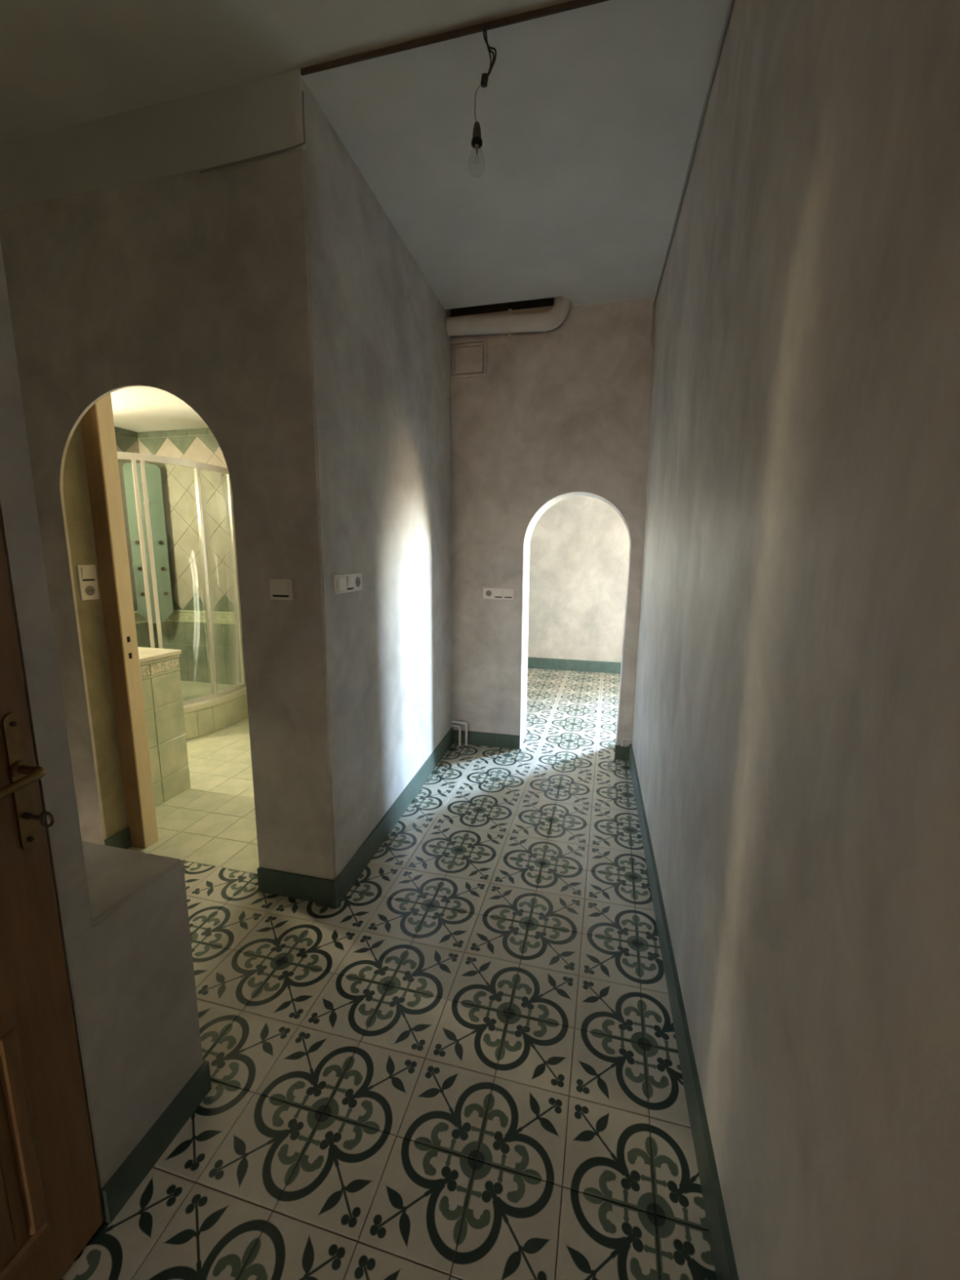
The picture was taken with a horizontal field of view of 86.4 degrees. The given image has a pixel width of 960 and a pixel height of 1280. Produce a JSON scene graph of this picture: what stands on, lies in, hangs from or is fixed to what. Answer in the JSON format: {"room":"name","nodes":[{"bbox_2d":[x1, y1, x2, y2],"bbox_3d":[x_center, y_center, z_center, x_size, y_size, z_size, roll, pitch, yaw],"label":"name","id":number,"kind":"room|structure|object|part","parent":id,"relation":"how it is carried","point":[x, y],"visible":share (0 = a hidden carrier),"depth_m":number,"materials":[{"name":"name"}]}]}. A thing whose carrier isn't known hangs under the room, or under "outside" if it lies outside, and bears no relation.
{"room":"home hallway","nodes":[
{"label":"home hallway","id":0,"kind":"room"},
{"bbox_2d":[62,422,128,838],"bbox_3d":[-1.692,-0.137,2.212,0.015,2.300,0.108,3,10,14],"label":"wall","id":1,"kind":"structure","parent":0,"point":[75,486],"depth_m":2.24,"materials":[{"name":"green paint"}]},
{"bbox_2d":[76,564,99,600],"bbox_3d":[-1.676,-0.247,2.191,0.019,0.150,0.078,3,10,14],"label":"light switch","id":2,"kind":"object","parent":1,"relation":"attached to","point":[86,574],"visible":1,"depth_m":2.18,"materials":[{"name":"white plastic"}]},
{"bbox_2d":[84,586,94,595],"bbox_3d":[-1.675,-0.212,2.197,0.002,0.042,0.042,3,10,14],"label":"socket","id":3,"kind":"object","parent":2,"relation":"attached to","point":[89,590],"depth_m":2.20,"materials":[{"name":"grey plastic"}]},
{"bbox_2d":[104,826,131,848],"bbox_3d":[-1.689,0.949,2.389,0.013,0.100,0.120,3,10,14],"label":"baseboard","id":4,"kind":"object","parent":1,"relation":"attached to","point":[121,839],"visible":0.71,"depth_m":2.39,"materials":[{"name":"green tile"}]},
{"bbox_2d":[80,392,158,848],"bbox_3d":[-1.175,-0.113,2.572,0.807,2.140,0.834,3,10,14],"label":"door frame","id":5,"kind":"structure","parent":1,"relation":"attached to","point":[97,424],"depth_m":2.27,"materials":[{"name":"beige paint"}]},
{"bbox_2d":[0,167,232,844],"bbox_3d":[-2.183,-0.337,2.304,2.700,2.655,0.130,3,10,14],"label":"wall","id":6,"kind":"structure","parent":0,"point":[110,290],"depth_m":1.89,"materials":[{"name":"grey paint"}]},
{"bbox_2d":[0,68,306,210],"bbox_3d":[-1.394,-1.717,1.809,1.733,0.245,0.022,3,10,14],"label":"ceiling beam","id":7,"kind":"structure","parent":6,"relation":"attached to","point":[261,116],"depth_m":1.73,"materials":[{"name":"white paint"}]},
{"bbox_2d":[200,90,306,173],"bbox_3d":[-0.738,-1.624,1.640,0.397,0.161,0.007,3,10,14],"label":"cable","id":8,"kind":"object","parent":6,"relation":"attached to","point":[303,106],"visible":1,"depth_m":1.63,"materials":[{"name":"grey plastic"}]},
{"bbox_2d":[257,866,337,906],"bbox_3d":[-0.744,1.006,2.086,0.365,0.105,0.013,3,10,14],"label":"baseboard","id":9,"kind":"object","parent":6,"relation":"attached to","point":[282,883],"visible":1,"depth_m":2.08,"materials":[{"name":"green tile"}]},
{"bbox_2d":[66,840,203,1187],"bbox_3d":[-1.611,0.836,1.376,1.771,0.665,0.282,3,10,14],"label":"wall","id":10,"kind":"structure","parent":0,"point":[132,972],"depth_m":1.14,"materials":[{"name":"grey paint"}]},
{"bbox_2d":[114,426,158,648],"bbox_3d":[-3.170,-0.484,3.580,0.157,2.500,1.890,3,10,14],"label":"wall","id":11,"kind":"structure","parent":0,"point":[126,441],"depth_m":4.25,"materials":[{"name":"tile"}]},
{"bbox_2d":[111,386,208,432],"bbox_3d":[-1.917,-1.591,3.080,2.720,0.130,2.070,3,10,14],"label":"ceiling","id":12,"kind":"structure","parent":0,"point":[137,409],"depth_m":3.62,"materials":[{"name":"white paint"}]},
{"bbox_2d":[137,427,241,684],"bbox_3d":[-1.695,-0.582,4.218,2.700,2.500,0.112,3,10,14],"label":"wall","id":13,"kind":"structure","parent":0,"point":[185,629],"depth_m":4.32,"materials":[{"name":"tile"}]},
{"bbox_2d":[0,80,451,1223],"bbox_3d":[-1.657,0.141,-1.836,0.403,3.120,11.340,3,10,14],"label":"wall","id":14,"kind":"structure","parent":0,"point":[337,388],"depth_m":1.92,"materials":[{"name":"grey paint"}]},
{"bbox_2d":[0,520,102,1279],"bbox_3d":[-0.876,0.283,0.504,0.122,2.046,0.831,3,10,14],"label":"door","id":15,"kind":"structure","parent":14,"relation":"in","point":[51,1209],"depth_m":0.91,"materials":[{"name":"brown wood"}]},
{"bbox_3d":[-0.886,0.924,0.617,0.014,0.380,0.535,3,10,14],"label":"panel","id":16,"kind":"part","parent":15,"relation":"part of","materials":[{"name":"brown wood"}]},
{"bbox_3d":[-0.786,0.244,0.875,0.005,0.246,0.026,3,10,14],"label":"handle plate","id":17,"kind":"part","parent":15,"relation":"part of","materials":[{"name":"gold metal"}]},
{"bbox_3d":[-0.767,0.233,0.820,0.068,0.037,0.120,3,10,14],"label":"lever handle","id":18,"kind":"part","parent":15,"relation":"part of","materials":[{"name":"gold metal"}]},
{"bbox_3d":[-0.885,0.924,0.617,0.014,0.480,0.635,3,10,14],"label":"moulding","id":19,"kind":"part","parent":15,"relation":"part of","materials":[{"name":"brown wood"}]},
{"bbox_2d":[269,578,293,599],"bbox_3d":[-0.733,-0.186,1.880,0.094,0.078,0.019,3,10,14],"label":"light switch","id":20,"kind":"object","parent":14,"relation":"attached to","point":[280,588],"visible":1,"depth_m":1.88,"materials":[{"name":"white plastic"}]},
{"bbox_2d":[333,572,362,594],"bbox_3d":[-0.524,-0.225,2.008,0.019,0.073,0.246,2,10,11],"label":"light switch","id":21,"kind":"object","parent":14,"relation":"attached to","point":[349,582],"visible":1,"depth_m":2.00,"materials":[{"name":"white plastic"}]},
{"bbox_2d":[355,577,359,586],"bbox_3d":[-0.503,-0.239,2.107,0.002,0.042,0.042,2,10,11],"label":"socket","id":22,"kind":"object","parent":21,"relation":"attached to","point":[357,579],"depth_m":2.10,"materials":[{"name":"grey plastic"}]},
{"bbox_2d":[333,727,453,906],"bbox_3d":[-0.389,0.859,2.928,0.013,0.115,1.845,2,10,11],"label":"baseboard","id":23,"kind":"structure","parent":14,"relation":"attached to","point":[348,877],"depth_m":2.53,"materials":[{"name":"green tile"}]},
{"bbox_2d":[0,0,728,309],"bbox_3d":[-1.640,-1.274,-2.132,3.400,0.310,11.440,3,10,14],"label":"ceiling","id":24,"kind":"structure","parent":0,"point":[588,117],"depth_m":1.67,"materials":[{"name":"white paint"}]},
{"bbox_2d":[468,22,496,177],"bbox_3d":[0.007,-1.525,1.448,0.080,0.365,0.049,3,10,14],"label":"hanging bulb","id":25,"kind":"object","parent":24,"relation":"hanging from","point":[477,142],"visible":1,"depth_m":1.45,"materials":[{"name":"plastic"}]},
{"bbox_3d":[-0.009,-1.400,1.472,0.010,0.046,0.012,-6,11,-32],"label":"filament stem","id":26,"kind":"part","parent":25,"relation":"part of","materials":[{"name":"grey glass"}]},
{"bbox_2d":[59,667,716,1279],"bbox_3d":[-0.706,1.536,-0.401,7.050,0.100,14.100,3,10,14],"label":"floor","id":27,"kind":"structure","parent":0,"point":[465,1065],"depth_m":1.47,"materials":[{"name":"multicoloured tile"}]},
{"bbox_2d":[137,647,191,807],"bbox_3d":[-2.115,0.491,2.804,0.682,0.855,0.582,3,10,14],"label":"half wall","id":28,"kind":"structure","parent":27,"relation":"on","point":[160,668],"depth_m":2.86,"materials":[{"name":"tile"}]},
{"bbox_2d":[137,647,181,663],"bbox_3d":[-2.112,0.097,2.737,0.682,0.025,0.582,3,10,14],"label":"countertop","id":29,"kind":"structure","parent":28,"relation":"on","point":[145,654],"depth_m":2.84,"materials":[{"name":"beige stone"}]},
{"bbox_2d":[180,680,248,739],"bbox_3d":[-2.534,0.578,4.071,0.967,0.250,0.982,3,10,14],"label":"shower tray","id":30,"kind":"object","parent":27,"relation":"on","point":[204,717],"visible":0.32,"depth_m":4.06,"materials":[{"name":"beige tile"}]},
{"bbox_2d":[116,451,246,705],"bbox_3d":[-2.449,-0.408,3.774,1.279,1.795,0.428,-5,11,-31],"label":"frame","id":31,"kind":"object","parent":30,"relation":"on","point":[197,467],"visible":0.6,"depth_m":3.90,"materials":[{"name":"silver metal"}]},
{"bbox_3d":[-2.350,-0.368,3.607,0.026,1.735,0.028,-5,11,-30],"label":"post","id":32,"kind":"part","parent":31,"relation":"part of","materials":[{"name":"silver metal"}]},
{"bbox_2d":[122,462,173,622],"bbox_3d":[-2.759,-0.791,4.268,0.255,1.300,0.156,-5,11,-30],"label":"shower column","id":33,"kind":"structure","parent":31,"relation":"attached to","point":[155,498],"depth_m":4.24,"materials":[{"name":"green glass"}]},
{"bbox_3d":[-2.310,-0.372,3.634,0.026,1.735,0.028,-5,11,-30],"label":"post","id":34,"kind":"part","parent":31,"relation":"part of","materials":[{"name":"silver metal"}]},
{"bbox_3d":[-2.443,-1.270,3.627,1.279,0.045,0.428,-5,11,-31],"label":"rail","id":35,"kind":"part","parent":31,"relation":"part of","materials":[{"name":"silver metal"}]},
{"bbox_3d":[-2.199,-0.397,3.766,0.035,1.730,0.360,7,12,35],"label":"glass door","id":36,"kind":"part","parent":31,"relation":"part of","materials":[{"name":"clear glass"}]},
{"bbox_3d":[-2.105,-0.421,3.929,0.028,1.735,0.028,3,10,14],"label":"post","id":37,"kind":"part","parent":31,"relation":"part of","materials":[{"name":"silver metal"}]},
{"bbox_3d":[-2.456,0.462,3.923,1.278,0.030,0.426,-5,11,-31],"label":"rail","id":38,"kind":"part","parent":31,"relation":"part of","materials":[{"name":"silver metal"}]},
{"bbox_3d":[-2.062,-0.452,4.095,0.005,1.730,0.310,3,10,14],"label":"glass pane","id":39,"kind":"part","parent":31,"relation":"part of","materials":[{"name":"clear glass"}]},
{"bbox_3d":[-2.022,-0.476,4.251,0.028,1.735,0.030,3,10,14],"label":"post","id":40,"kind":"part","parent":31,"relation":"part of","materials":[{"name":"silver metal"}]},
{"bbox_2d":[450,720,467,746],"bbox_3d":[-0.151,0.685,3.753,0.120,0.178,0.029,3,10,14],"label":"pipe","id":41,"kind":"object","parent":27,"relation":"on","point":[452,722],"visible":1,"depth_m":3.74,"materials":[{"name":"white metal"}]},
{"bbox_2d":[450,297,554,316],"bbox_3d":[0.022,-2.196,3.191,1.005,0.225,0.150,3,10,14],"label":"vent","id":42,"kind":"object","parent":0,"point":[545,302],"depth_m":3.25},
{"bbox_2d":[450,297,654,747],"bbox_3d":[0.468,-0.764,3.543,1.800,3.120,0.280,3,10,14],"label":"wall","id":43,"kind":"structure","parent":0,"point":[560,413],"depth_m":3.36,"materials":[{"name":"grey paint"}]},
{"bbox_2d":[449,338,486,378],"bbox_3d":[-0.080,-1.838,3.344,0.250,0.220,0.025,3,10,14],"label":"access hatch","id":44,"kind":"object","parent":43,"relation":"attached to","point":[468,360],"visible":1,"depth_m":3.35,"materials":[{"name":"grey paint"}]},
{"bbox_3d":[-0.079,-1.838,3.345,0.206,0.176,0.021,3,10,14],"label":"frame","id":45,"kind":"part","parent":44,"relation":"part of","materials":[{"name":"grey paint"}]},
{"bbox_3d":[-0.077,-1.839,3.353,0.180,0.148,0.006,3,10,14],"label":"hatch panel","id":46,"kind":"part","parent":44,"relation":"part of","materials":[{"name":"grey paint"}]},
{"bbox_2d":[453,729,519,749],"bbox_3d":[0.037,0.729,3.753,0.519,0.100,0.013,3,10,14],"label":"baseboard","id":47,"kind":"structure","parent":43,"relation":"attached to","point":[475,738],"depth_m":3.74,"materials":[{"name":"green tile"}]},
{"bbox_2d":[483,587,514,599],"bbox_3d":[0.132,-0.323,3.549,0.215,0.079,0.019,3,10,14],"label":"light switch","id":48,"kind":"object","parent":43,"relation":"attached to","point":[488,593],"visible":1,"depth_m":3.54,"materials":[{"name":"white plastic"}]},
{"bbox_2d":[485,590,491,595],"bbox_3d":[0.061,-0.326,3.566,0.042,0.042,0.002,3,10,14],"label":"socket","id":49,"kind":"object","parent":48,"relation":"attached to","point":[488,593],"depth_m":3.57,"materials":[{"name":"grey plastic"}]},
{"bbox_2d":[445,296,571,336],"bbox_3d":[0.164,-2.078,3.184,0.799,0.334,0.113,3,10,14],"label":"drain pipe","id":50,"kind":"object","parent":43,"relation":"attached to","point":[544,321],"visible":0.93,"depth_m":3.16,"materials":[{"name":"white paint"}]},
{"bbox_2d":[614,744,629,760],"bbox_3d":[0.984,0.776,3.518,0.108,0.100,0.013,3,10,14],"label":"baseboard","id":51,"kind":"structure","parent":43,"relation":"attached to","point":[621,753],"depth_m":3.51,"materials":[{"name":"green tile"}]},
{"bbox_2d":[621,737,631,746],"bbox_3d":[0.998,0.698,3.492,0.065,0.063,0.018,3,10,14],"label":"pipe","id":52,"kind":"object","parent":43,"relation":"attached to","point":[623,739],"visible":1,"depth_m":3.49,"materials":[{"name":"white metal"}]},
{"bbox_2d":[527,496,629,662],"bbox_3d":[1.649,-1.154,5.930,5.700,3.100,0.250,3,10,14],"label":"wall","id":53,"kind":"structure","parent":0,"point":[580,545],"depth_m":6.01,"materials":[{"name":"beige paint"}]},
{"bbox_2d":[527,657,621,673],"bbox_3d":[1.605,0.329,6.055,5.700,0.135,0.013,3,10,14],"label":"baseboard","id":54,"kind":"structure","parent":53,"relation":"attached to","point":[532,662],"depth_m":6.17,"materials":[{"name":"green tile"}]},
{"bbox_2d":[631,0,959,1279],"bbox_3d":[-0.175,0.215,-2.205,0.399,3.120,11.340,3,10,14],"label":"wall","id":55,"kind":"structure","parent":0,"point":[796,735],"depth_m":0.71,"materials":[{"name":"grey paint"}]},
{"bbox_2d":[300,0,609,75],"bbox_3d":[0.049,-1.717,1.424,1.237,0.015,0.006,3,10,14],"label":"trim","id":56,"kind":"structure","parent":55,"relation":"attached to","point":[574,4],"depth_m":1.46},
{"bbox_2d":[628,743,738,1279],"bbox_3d":[-0.182,1.694,-1.953,0.014,0.120,11.346,3,10,12],"label":"baseboard","id":57,"kind":"structure","parent":55,"relation":"attached to","point":[723,1257],"depth_m":1.29,"materials":[{"name":"teal tile"}]},
{"bbox_2d":[650,0,733,345],"bbox_3d":[0.654,-1.595,1.353,0.014,0.226,3.535,3,10,12],"label":"cable","id":58,"kind":"object","parent":55,"relation":"attached to","point":[731,2],"visible":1,"depth_m":1.75,"materials":[{"name":"grey plastic"}]}
]}

